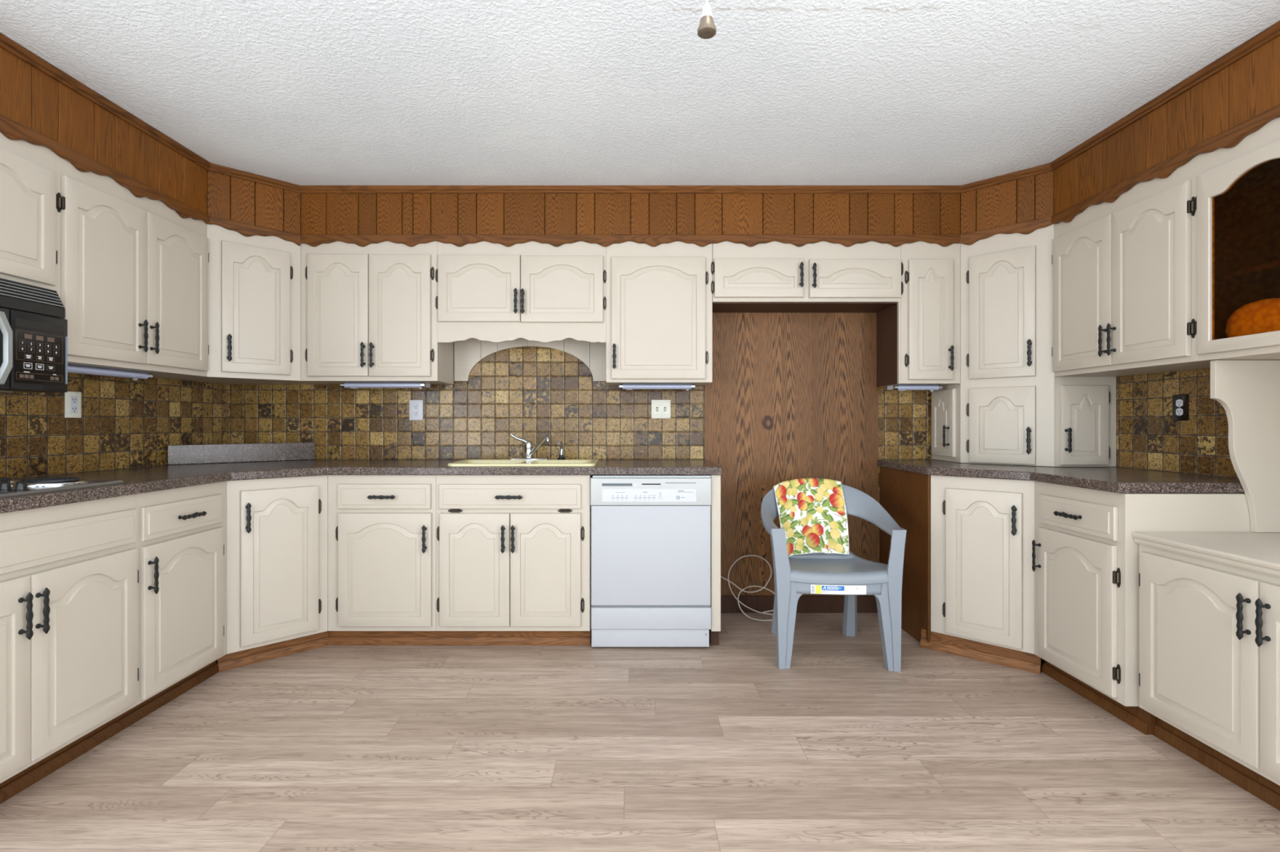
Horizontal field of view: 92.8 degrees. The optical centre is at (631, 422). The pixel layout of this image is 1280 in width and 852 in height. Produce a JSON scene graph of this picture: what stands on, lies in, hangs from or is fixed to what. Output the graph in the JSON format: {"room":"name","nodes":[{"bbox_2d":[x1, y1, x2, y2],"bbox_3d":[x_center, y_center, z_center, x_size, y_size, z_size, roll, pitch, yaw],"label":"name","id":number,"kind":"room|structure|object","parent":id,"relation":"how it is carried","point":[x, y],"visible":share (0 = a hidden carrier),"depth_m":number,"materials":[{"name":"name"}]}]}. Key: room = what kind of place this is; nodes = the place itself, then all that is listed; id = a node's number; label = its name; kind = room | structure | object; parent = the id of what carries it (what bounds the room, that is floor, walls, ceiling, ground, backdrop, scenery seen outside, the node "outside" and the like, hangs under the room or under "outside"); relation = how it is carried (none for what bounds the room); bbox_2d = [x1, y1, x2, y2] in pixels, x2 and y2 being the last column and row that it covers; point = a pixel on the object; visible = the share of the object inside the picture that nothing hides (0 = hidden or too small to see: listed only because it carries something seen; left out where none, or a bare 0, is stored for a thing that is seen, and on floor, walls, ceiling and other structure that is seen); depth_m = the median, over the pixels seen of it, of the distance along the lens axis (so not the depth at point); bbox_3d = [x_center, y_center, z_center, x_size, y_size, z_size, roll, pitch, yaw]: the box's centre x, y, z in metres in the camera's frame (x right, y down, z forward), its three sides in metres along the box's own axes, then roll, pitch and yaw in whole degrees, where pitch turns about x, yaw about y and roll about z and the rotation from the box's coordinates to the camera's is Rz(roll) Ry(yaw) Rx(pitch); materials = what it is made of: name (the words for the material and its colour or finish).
{"room":"kitchen","nodes":[
{"label":"kitchen","id":0,"kind":"room"},
{"bbox_2d":[0,373,226,479],"bbox_3d":[-2.477,-0.081,2.333,0.080,2.432,2.667,0,0,0],"label":"tile backsplash","id":1,"kind":"structure","parent":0,"point":[124,423],"depth_m":2.83,"materials":[{"name":"tile"}]},
{"bbox_2d":[0,131,57,290],"bbox_3d":[-2.265,-0.742,1.833,0.327,0.517,0.827,0,0,0],"label":"upper cabinet","id":2,"kind":"object","parent":1,"relation":"attached to","point":[28,174],"visible":0.97,"depth_m":2.13,"materials":[{"name":"beige paint"}]},
{"bbox_2d":[0,278,67,392],"bbox_3d":[-2.220,-0.290,1.818,0.415,0.374,0.756,0,0,0],"label":"microwave","id":3,"kind":"object","parent":2,"relation":"attached to","point":[33,330],"visible":1,"depth_m":2.07,"materials":[{"name":"black plastic"}]},
{"bbox_2d":[22,341,57,375],"bbox_3d":[-2.026,-0.220,2.088,0.001,0.103,0.124,0,0,0],"label":"print","id":4,"kind":"object","parent":3,"relation":"attached to","point":[38,357],"depth_m":2.09},
{"bbox_2d":[64,391,81,417],"bbox_3d":[-2.432,-0.079,2.657,0.009,0.114,0.074,0,0,0],"label":"wall socket","id":5,"kind":"object","parent":1,"relation":"attached to","point":[73,400],"visible":0.99,"depth_m":2.65,"materials":[{"name":"beige plastic"}]},
{"bbox_2d":[70,404,77,413],"bbox_3d":[-2.429,-0.059,2.657,0.002,0.037,0.033,0,0,0],"label":"receptacle","id":6,"kind":"object","parent":5,"relation":"attached to","point":[73,408],"depth_m":2.65,"materials":[{"name":"white plastic"}]},
{"bbox_2d":[70,395,77,404],"bbox_3d":[-2.429,-0.099,2.657,0.002,0.037,0.033,0,0,0],"label":"receptacle","id":7,"kind":"object","parent":5,"relation":"attached to","point":[73,399],"depth_m":2.65,"materials":[{"name":"white plastic"}]},
{"bbox_2d":[55,153,208,377],"bbox_3d":[-2.249,-0.616,2.648,0.360,0.769,0.801,0,0,0],"label":"upper cabinet","id":8,"kind":"object","parent":1,"relation":"attached to","point":[131,286],"visible":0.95,"depth_m":2.55,"materials":[{"name":"beige paint"}]},
{"bbox_2d":[0,113,209,223],"bbox_3d":[-2.110,-0.999,1.994,0.017,0.064,2.088,0,0,0],"label":"trim","id":9,"kind":"structure","parent":8,"relation":"attached to","point":[10,128],"depth_m":2.37,"materials":[{"name":"brown wood"}]},
{"bbox_2d":[67,364,152,380],"bbox_3d":[-2.253,-0.211,2.536,0.108,0.037,0.528,0,0,0],"label":"lamp","id":10,"kind":"object","parent":8,"relation":"attached to","point":[135,375],"visible":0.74,"depth_m":2.57,"materials":[{"name":"silver metal"}]},
{"bbox_2d":[226,207,960,595],"bbox_3d":[0.000,-0.081,3.700,5.200,2.432,0.094,0,0,0],"label":"wall","id":11,"kind":"structure","parent":0,"point":[532,393],"depth_m":3.67,"materials":[{"name":"tile"}]},
{"bbox_2d":[152,223,325,384],"bbox_3d":[-2.125,-0.616,3.355,0.616,0.769,0.616,0,0,0],"label":"upper cabinet","id":12,"kind":"object","parent":11,"relation":"attached to","point":[255,282],"visible":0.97,"depth_m":3.18,"materials":[{"name":"beige paint"}]},
{"bbox_2d":[208,216,300,245],"bbox_3d":[-1.961,-0.999,3.191,0.414,0.064,0.017,0,0,-45],"label":"trim","id":13,"kind":"structure","parent":12,"relation":"attached to","point":[245,229],"depth_m":3.17,"materials":[{"name":"brown wood"}]},
{"bbox_2d":[167,442,315,465],"bbox_3d":[-2.165,0.168,3.427,0.710,0.104,0.018,0,0,-42],"label":"strip","id":14,"kind":"object","parent":11,"relation":"attached to","point":[244,452],"visible":1,"depth_m":3.39,"materials":[{"name":"laminate"}]},
{"bbox_2d":[301,241,453,384],"bbox_3d":[-1.441,-0.616,3.479,0.750,0.769,0.360,0,0,0],"label":"upper cabinet","id":15,"kind":"object","parent":11,"relation":"attached to","point":[369,313],"visible":1,"depth_m":3.33,"materials":[{"name":"beige paint"}]},
{"bbox_2d":[340,382,430,389],"bbox_3d":[-1.407,-0.211,3.498,0.475,0.037,0.108,0,0,0],"label":"lamp","id":16,"kind":"object","parent":15,"relation":"attached to","point":[352,385],"visible":1,"depth_m":3.45,"materials":[{"name":"silver metal"}]},
{"bbox_2d":[343,382,421,387],"bbox_3d":[-1.407,-0.214,3.458,0.435,0.029,0.026,0,0,0],"label":"diffuser","id":17,"kind":"object","parent":16,"relation":"attached to","point":[345,384],"depth_m":3.45,"materials":[{"name":"white plastic"}]},
{"bbox_2d":[408,400,422,420],"bbox_3d":[-1.293,-0.077,3.662,0.082,0.122,0.009,0,0,0],"label":"wall socket","id":18,"kind":"object","parent":11,"relation":"attached to","point":[415,406],"visible":1,"depth_m":3.66,"materials":[{"name":"white plastic"}]},
{"bbox_2d":[413,410,418,416],"bbox_3d":[-1.293,-0.058,3.659,0.033,0.037,0.002,0,0,0],"label":"receptacle","id":19,"kind":"object","parent":18,"relation":"attached to","point":[415,413],"depth_m":3.66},
{"bbox_2d":[413,404,418,409],"bbox_3d":[-1.293,-0.097,3.659,0.033,0.037,0.002,0,0,0],"label":"receptacle","id":20,"kind":"object","parent":18,"relation":"attached to","point":[415,406],"depth_m":3.66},
{"bbox_2d":[435,241,606,342],"bbox_3d":[-0.607,-0.722,3.479,0.939,0.557,0.360,0,0,0],"label":"upper cabinet","id":21,"kind":"object","parent":11,"relation":"attached to","point":[530,291],"visible":0.99,"depth_m":3.33,"materials":[{"name":"beige paint"}]},
{"bbox_2d":[301,193,959,234],"bbox_3d":[-0.004,-1.146,3.500,3.627,0.290,0.304,0,0,0],"label":"soffit","id":22,"kind":"structure","parent":11,"relation":"attached to","point":[321,213],"depth_m":3.35,"materials":[{"name":"brown wood"}]},
{"bbox_2d":[300,234,960,247],"bbox_3d":[-0.004,-0.999,3.340,3.610,0.064,0.017,0,0,0],"label":"trim","id":23,"kind":"structure","parent":22,"relation":"attached to","point":[313,240],"depth_m":3.33,"materials":[{"name":"brown wood"}]},
{"bbox_2d":[606,241,712,386],"bbox_3d":[0.154,-0.612,3.479,0.584,0.777,0.360,0,0,0],"label":"upper cabinet","id":24,"kind":"object","parent":11,"relation":"attached to","point":[660,298],"visible":1,"depth_m":3.33,"materials":[{"name":"beige paint"}]},
{"bbox_2d":[619,383,694,391],"bbox_3d":[0.146,-0.203,3.498,0.428,0.037,0.108,0,0,0],"label":"lamp","id":25,"kind":"object","parent":24,"relation":"attached to","point":[622,386],"visible":1,"depth_m":3.45,"materials":[{"name":"silver metal"}]},
{"bbox_2d":[622,384,691,389],"bbox_3d":[0.146,-0.206,3.458,0.388,0.029,0.026,0,0,0],"label":"diffuser","id":26,"kind":"object","parent":25,"relation":"attached to","point":[624,386],"depth_m":3.45,"materials":[{"name":"white plastic"}]},
{"bbox_2d":[651,400,671,418],"bbox_3d":[0.179,-0.083,3.657,0.116,0.113,0.018,0,0,0],"label":"light switch","id":27,"kind":"object","parent":11,"relation":"attached to","point":[660,409],"visible":1,"depth_m":3.66,"materials":[{"name":"plastic"}]},
{"bbox_2d":[720,595,877,613],"bbox_3d":[0.969,1.085,3.641,1.033,0.099,0.012,0,0,0],"label":"baseboard","id":28,"kind":"structure","parent":11,"relation":"attached to","point":[729,604],"depth_m":3.63,"materials":[{"name":"brown wood"}]},
{"bbox_2d":[711,241,903,312],"bbox_3d":[0.967,-0.831,3.479,1.056,0.338,0.360,0,0,0],"label":"upper cabinet","id":29,"kind":"object","parent":11,"relation":"attached to","point":[772,277],"visible":1,"depth_m":3.34,"materials":[{"name":"beige paint"}]},
{"bbox_2d":[876,241,959,386],"bbox_3d":[1.640,-0.609,3.479,0.338,0.783,0.360,0,0,0],"label":"upper cabinet","id":30,"kind":"object","parent":11,"relation":"attached to","point":[918,335],"visible":0.99,"depth_m":3.34,"materials":[{"name":"beige paint"}]},
{"bbox_2d":[887,385,942,391],"bbox_3d":[1.621,-0.198,3.488,0.269,0.037,0.108,0,0,0],"label":"lamp","id":31,"kind":"object","parent":30,"relation":"attached to","point":[900,388],"visible":1,"depth_m":3.44,"materials":[{"name":"silver metal"}]},
{"bbox_2d":[897,385,938,390],"bbox_3d":[1.621,-0.201,3.448,0.229,0.029,0.026,0,0,0],"label":"diffuser","id":32,"kind":"object","parent":31,"relation":"attached to","point":[900,387],"depth_m":3.44,"materials":[{"name":"white plastic"}]},
{"bbox_2d":[0,613,1279,851],"bbox_3d":[0.000,1.160,0.550,5.200,0.050,6.500,0,0,0],"label":"floor","id":33,"kind":"structure","parent":0,"point":[722,748],"depth_m":2.05,"materials":[{"name":"brown wood"}]},
{"bbox_2d":[0,494,138,783],"bbox_3d":[-2.102,0.653,1.826,0.655,0.783,0.851,0,0,0],"label":"base cabinet","id":34,"kind":"object","parent":33,"relation":"on","point":[69,572],"visible":1,"depth_m":1.95,"materials":[{"name":"beige paint"}]},
{"bbox_2d":[0,660,218,804],"bbox_3d":[-1.895,1.091,2.089,0.037,0.087,1.378,0,0,0],"label":"baseboard","id":35,"kind":"structure","parent":33,"relation":"on","point":[24,780],"depth_m":2.15,"materials":[{"name":"brown wood"}]},
{"bbox_2d":[136,481,226,706],"bbox_3d":[-2.102,0.653,2.501,0.655,0.783,0.500,0,0,0],"label":"base cabinet","id":36,"kind":"object","parent":33,"relation":"on","point":[181,532],"visible":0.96,"depth_m":2.44,"materials":[{"name":"beige paint"}]},
{"bbox_2d":[216,631,328,671],"bbox_3d":[-1.721,1.091,2.954,0.038,0.087,0.479,0,0,45],"label":"baseboard","id":37,"kind":"structure","parent":33,"relation":"on","point":[250,656],"depth_m":2.93,"materials":[{"name":"brown wood"}]},
{"bbox_2d":[226,475,328,654],"bbox_3d":[-1.978,0.653,3.208,0.910,0.783,0.910,0,0,0],"label":"base cabinet","id":38,"kind":"object","parent":33,"relation":"on","point":[277,529],"visible":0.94,"depth_m":2.87,"materials":[{"name":"beige paint"}]},
{"bbox_2d":[0,459,721,513],"bbox_3d":[-0.991,0.240,2.532,2.886,0.039,2.264,0,0,0],"label":"countertop","id":39,"kind":"structure","parent":38,"relation":"on","point":[154,478],"depth_m":3.03,"materials":[{"name":"laminate"}]},
{"bbox_2d":[0,477,123,497],"bbox_3d":[-2.102,0.202,1.841,0.500,0.038,0.762,0,0,0],"label":"cooktop","id":40,"kind":"object","parent":39,"relation":"in","point":[9,487],"visible":1,"depth_m":2.03,"materials":[{"name":"metal"}]},
{"bbox_2d":[447,459,598,466],"bbox_3d":[-0.565,0.293,3.300,0.760,0.170,0.390,0,0,0],"label":"sink","id":41,"kind":"object","parent":39,"relation":"in","point":[466,462],"visible":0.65,"depth_m":3.38,"materials":[{"name":"beige ceramic"}]},
{"bbox_2d":[507,433,550,459],"bbox_3d":[-0.542,0.133,3.424,0.303,0.149,0.149,0,0,29],"label":"faucet","id":42,"kind":"object","parent":41,"relation":"on","point":[529,451],"visible":1,"depth_m":3.42,"materials":[{"name":"silver metal"}]},
{"bbox_2d":[557,440,565,459],"bbox_3d":[-0.395,0.155,3.446,0.048,0.105,0.052,0,0,0],"label":"sprayer","id":43,"kind":"object","parent":41,"relation":"on","point":[560,443],"visible":1,"depth_m":3.44,"materials":[{"name":"silver metal"}]},
{"bbox_2d":[328,475,435,631],"bbox_3d":[-1.251,0.653,3.332,0.540,0.783,0.655,0,0,0],"label":"base cabinet","id":44,"kind":"object","parent":33,"relation":"on","point":[382,528],"visible":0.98,"depth_m":3.04,"materials":[{"name":"beige paint"}]},
{"bbox_2d":[328,627,591,645],"bbox_3d":[-0.879,1.091,3.124,1.340,0.087,0.037,0,0,0],"label":"baseboard","id":45,"kind":"structure","parent":33,"relation":"on","point":[335,637],"depth_m":3.12,"materials":[{"name":"brown wood"}]},
{"bbox_2d":[435,475,591,631],"bbox_3d":[-0.594,0.653,3.332,0.773,0.783,0.655,0,0,0],"label":"base cabinet","id":46,"kind":"object","parent":33,"relation":"on","point":[513,552],"visible":0.95,"depth_m":3.04,"materials":[{"name":"beige paint"}]},
{"bbox_2d":[590,475,711,647],"bbox_3d":[0.098,0.694,3.332,0.602,0.858,0.611,0,0,0],"label":"dishwasher","id":47,"kind":"object","parent":33,"relation":"on","point":[651,535],"visible":1,"depth_m":3.04,"materials":[{"name":"white plastic"}]},
{"bbox_2d":[611,490,684,497],"bbox_3d":[0.105,0.360,3.027,0.408,0.049,0.001,0,0,0],"label":"print","id":48,"kind":"object","parent":47,"relation":"attached to","point":[615,494],"depth_m":3.03},
{"bbox_2d":[591,475,708,477],"bbox_3d":[0.098,0.686,3.353,0.594,0.838,0.568,0,0,0],"label":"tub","id":49,"kind":"object","parent":47,"relation":"in","point":[593,476],"depth_m":3.05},
{"bbox_2d":[708,475,720,645],"bbox_3d":[0.425,0.698,3.354,0.047,0.872,0.594,0,0,0],"label":"end panel","id":50,"kind":"object","parent":33,"relation":"on","point":[715,606],"visible":0.47,"depth_m":3.06,"materials":[{"name":"beige paint"}]},
{"bbox_2d":[720,555,774,621],"bbox_3d":[0.662,0.958,3.553,0.426,0.353,0.125,0,0,3],"label":"cable","id":51,"kind":"object","parent":33,"relation":"on","point":[737,599],"visible":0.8,"depth_m":3.55,"materials":[{"name":"grey plastic"}]},
{"bbox_2d":[760,484,906,671],"bbox_3d":[0.969,0.726,3.055,0.638,0.818,0.534,0,0,3],"label":"armchair","id":52,"kind":"object","parent":33,"relation":"on","point":[851,575],"visible":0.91,"depth_m":2.81,"materials":[{"name":"grey plastic"}]},
{"bbox_2d":[773,478,848,556],"bbox_3d":[0.943,0.492,3.200,0.368,0.382,0.300,0,0,3],"label":"tea towel","id":53,"kind":"object","parent":52,"relation":"on","point":[812,512],"visible":0.96,"depth_m":3.19,"materials":[{"name":"fabric"}]},
{"bbox_2d":[815,585,821,594],"bbox_3d":[0.860,0.766,2.801,0.025,0.038,0.001,0,0,7],"label":"print","id":54,"kind":"object","parent":52,"relation":"attached to","point":[818,588],"depth_m":2.80},
{"bbox_2d":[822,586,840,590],"bbox_3d":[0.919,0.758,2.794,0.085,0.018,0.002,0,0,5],"label":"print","id":55,"kind":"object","parent":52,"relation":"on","point":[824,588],"depth_m":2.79},
{"bbox_2d":[822,586,844,591],"bbox_3d":[0.925,0.759,2.795,0.102,0.021,0.002,0,0,3],"label":"print","id":56,"kind":"object","parent":52,"relation":"on","point":[824,588],"depth_m":2.79},
{"bbox_2d":[880,466,1035,654],"bbox_3d":[1.958,0.698,3.207,0.936,0.872,0.912,0,0,0],"label":"base cabinet","id":57,"kind":"object","parent":33,"relation":"on","point":[968,574],"visible":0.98,"depth_m":2.93,"materials":[{"name":"beige paint"}]},
{"bbox_2d":[877,459,1244,493],"bbox_3d":[1.952,0.240,2.954,0.949,0.039,1.420,0,0,0],"label":"countertop","id":58,"kind":"structure","parent":57,"relation":"on","point":[1109,479],"depth_m":2.60,"materials":[{"name":"laminate"}]},
{"bbox_2d":[931,223,1115,466],"bbox_3d":[2.092,-0.391,3.329,0.668,1.219,0.668,0,0,0],"label":"upper cabinet","id":59,"kind":"object","parent":58,"relation":"on","point":[1008,406],"visible":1,"depth_m":3.15,"materials":[{"name":"beige paint"}]},
{"bbox_2d":[960,216,1052,244],"bbox_3d":[1.954,-0.999,3.191,0.414,0.064,0.017,0,0,45],"label":"trim","id":60,"kind":"structure","parent":59,"relation":"attached to","point":[1027,227],"depth_m":3.17,"materials":[{"name":"brown wood"}]},
{"bbox_2d":[920,628,1041,674],"bbox_3d":[1.665,1.091,2.929,0.507,0.087,0.037,0,0,41],"label":"baseboard","id":61,"kind":"structure","parent":33,"relation":"on","point":[970,649],"depth_m":2.91,"materials":[{"name":"brown wood"}]},
{"bbox_2d":[1031,481,1251,706],"bbox_3d":[2.095,0.653,2.497,0.655,0.783,0.505,0,0,0],"label":"base cabinet","id":62,"kind":"object","parent":33,"relation":"on","point":[1085,554],"visible":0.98,"depth_m":2.35,"materials":[{"name":"beige paint"}]},
{"bbox_2d":[1041,661,1279,810],"bbox_3d":[1.901,1.091,1.863,0.063,0.087,1.825,0,0,0],"label":"baseboard","id":63,"kind":"structure","parent":33,"relation":"on","point":[1253,783],"depth_m":2.12,"materials":[{"name":"brown wood"}]},
{"bbox_2d":[1138,544,1279,786],"bbox_3d":[2.118,0.744,1.795,0.609,0.602,0.890,0,0,0],"label":"base cabinet","id":64,"kind":"object","parent":33,"relation":"on","point":[1209,631],"visible":1,"depth_m":1.93,"materials":[{"name":"beige paint"}]},
{"bbox_2d":[1132,532,1279,577],"bbox_3d":[2.132,0.421,1.791,0.580,0.041,0.902,0,0,0],"label":"countertop","id":65,"kind":"structure","parent":64,"relation":"on","point":[1257,552],"depth_m":2.02,"materials":[{"name":"beige paint"}]},
{"bbox_2d":[1210,360,1279,532],"bbox_3d":[2.279,0.086,2.232,0.297,0.629,0.020,0,0,0],"label":"scroll panel","id":66,"kind":"object","parent":65,"relation":"on","point":[1248,391],"visible":1,"depth_m":2.22,"materials":[{"name":"beige paint"}]},
{"bbox_2d":[0,0,1279,207],"bbox_3d":[0.000,-1.322,0.550,5.200,0.050,6.500,0,0,0],"label":"ceiling","id":67,"kind":"structure","parent":0,"point":[300,92],"depth_m":2.31,"materials":[{"name":"white paint"}]},
{"bbox_2d":[0,47,207,214],"bbox_3d":[-2.127,-1.146,1.998,0.017,0.290,2.097,0,0,0],"label":"soffit","id":68,"kind":"structure","parent":67,"relation":"attached to","point":[29,97],"depth_m":2.40,"materials":[{"name":"brown wood"}]},
{"bbox_2d":[0,32,210,170],"bbox_3d":[-2.106,-1.278,1.998,0.024,0.035,2.095,0,0,0],"label":"trim","id":69,"kind":"structure","parent":67,"relation":"attached to","point":[6,43],"depth_m":2.39,"materials":[{"name":"brown wood"}]},
{"bbox_2d":[207,170,300,234],"bbox_3d":[-1.973,-1.146,3.203,0.431,0.290,0.017,0,0,-45],"label":"trim","id":70,"kind":"structure","parent":67,"relation":"attached to","point":[232,198],"depth_m":3.18,"materials":[{"name":"brown wood"}]},
{"bbox_2d":[208,162,300,193],"bbox_3d":[-1.958,-1.278,3.188,0.025,0.035,0.428,0,0,45],"label":"trim","id":71,"kind":"structure","parent":67,"relation":"attached to","point":[215,168],"depth_m":3.17,"materials":[{"name":"brown wood"}]},
{"bbox_2d":[300,185,960,193],"bbox_3d":[-0.004,-1.278,3.336,3.624,0.035,0.024,0,0,0],"label":"trim","id":72,"kind":"structure","parent":67,"relation":"attached to","point":[304,188],"depth_m":3.33,"materials":[{"name":"brown wood"}]},
{"bbox_2d":[697,0,716,39],"bbox_3d":[0.093,-0.869,0.750,0.024,0.782,0.024,0,0,0],"label":"pull cord","id":73,"kind":"object","parent":67,"relation":"hanging from","point":[707,28],"visible":1,"depth_m":0.74,"materials":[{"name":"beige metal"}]},
{"bbox_2d":[960,162,1052,193],"bbox_3d":[1.951,-1.278,3.188,0.428,0.035,0.025,0,0,45],"label":"trim","id":74,"kind":"structure","parent":67,"relation":"attached to","point":[1044,168],"depth_m":3.17,"materials":[{"name":"brown wood"}]},
{"bbox_2d":[960,170,1053,234],"bbox_3d":[1.966,-1.146,3.203,0.431,0.290,0.017,0,0,45],"label":"trim","id":75,"kind":"structure","parent":67,"relation":"attached to","point":[1028,198],"depth_m":3.19,"materials":[{"name":"brown wood"}]},
{"bbox_2d":[1050,20,1279,170],"bbox_3d":[2.099,-1.278,1.998,0.024,0.035,2.095,0,0,0],"label":"trim","id":76,"kind":"structure","parent":67,"relation":"attached to","point":[1273,32],"depth_m":2.33,"materials":[{"name":"brown wood"}]},
{"bbox_2d":[1053,35,1279,214],"bbox_3d":[2.119,-1.146,1.998,0.017,0.290,2.097,0,0,0],"label":"soffit","id":77,"kind":"structure","parent":67,"relation":"attached to","point":[1248,87],"depth_m":2.35,"materials":[{"name":"brown wood"}]},
{"bbox_2d":[1115,368,1238,478],"bbox_3d":[2.470,-0.081,2.333,0.080,2.432,2.667,0,0,0],"label":"tile backsplash","id":78,"kind":"structure","parent":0,"point":[1148,437],"depth_m":2.75,"materials":[{"name":"tile"}]},
{"bbox_2d":[1052,155,1210,377],"bbox_3d":[2.242,-0.616,2.664,0.360,0.769,0.774,0,0,0],"label":"upper cabinet","id":79,"kind":"object","parent":78,"relation":"attached to","point":[1124,269],"visible":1,"depth_m":2.57,"materials":[{"name":"beige paint"}]},
{"bbox_2d":[1051,104,1279,224],"bbox_3d":[2.103,-0.999,1.994,0.017,0.064,2.088,0,0,0],"label":"trim","id":80,"kind":"structure","parent":79,"relation":"attached to","point":[1230,138],"depth_m":2.35,"materials":[{"name":"brown wood"}]},
{"bbox_2d":[1172,394,1188,420],"bbox_3d":[2.425,-0.068,2.692,0.009,0.116,0.076,0,0,0],"label":"wall socket","id":81,"kind":"object","parent":78,"relation":"attached to","point":[1180,402],"visible":1,"depth_m":2.69,"materials":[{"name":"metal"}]},
{"bbox_2d":[1175,408,1182,415],"bbox_3d":[2.422,-0.049,2.692,0.002,0.033,0.033,0,0,0],"label":"receptacle","id":82,"kind":"object","parent":81,"relation":"attached to","point":[1179,411],"depth_m":2.69,"materials":[{"name":"white plastic"}]},
{"bbox_2d":[1175,399,1182,406],"bbox_3d":[2.422,-0.087,2.692,0.002,0.033,0.033,0,0,0],"label":"receptacle","id":83,"kind":"object","parent":81,"relation":"attached to","point":[1179,402],"depth_m":2.69,"materials":[{"name":"white plastic"}]},
{"bbox_2d":[1195,117,1279,360],"bbox_3d":[2.259,-0.616,1.848,0.327,0.769,0.860,0,0,0],"label":"upper cabinet","id":84,"kind":"object","parent":78,"relation":"attached to","point":[1237,197],"visible":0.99,"depth_m":2.19,"materials":[{"name":"beige paint"}]},
{"bbox_2d":[1225,297,1279,337],"bbox_3d":[2.200,-0.340,2.112,0.118,0.175,0.264,0,0,0],"label":"bowl","id":85,"kind":"object","parent":84,"relation":"in","point":[1275,319],"visible":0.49,"depth_m":2.10,"materials":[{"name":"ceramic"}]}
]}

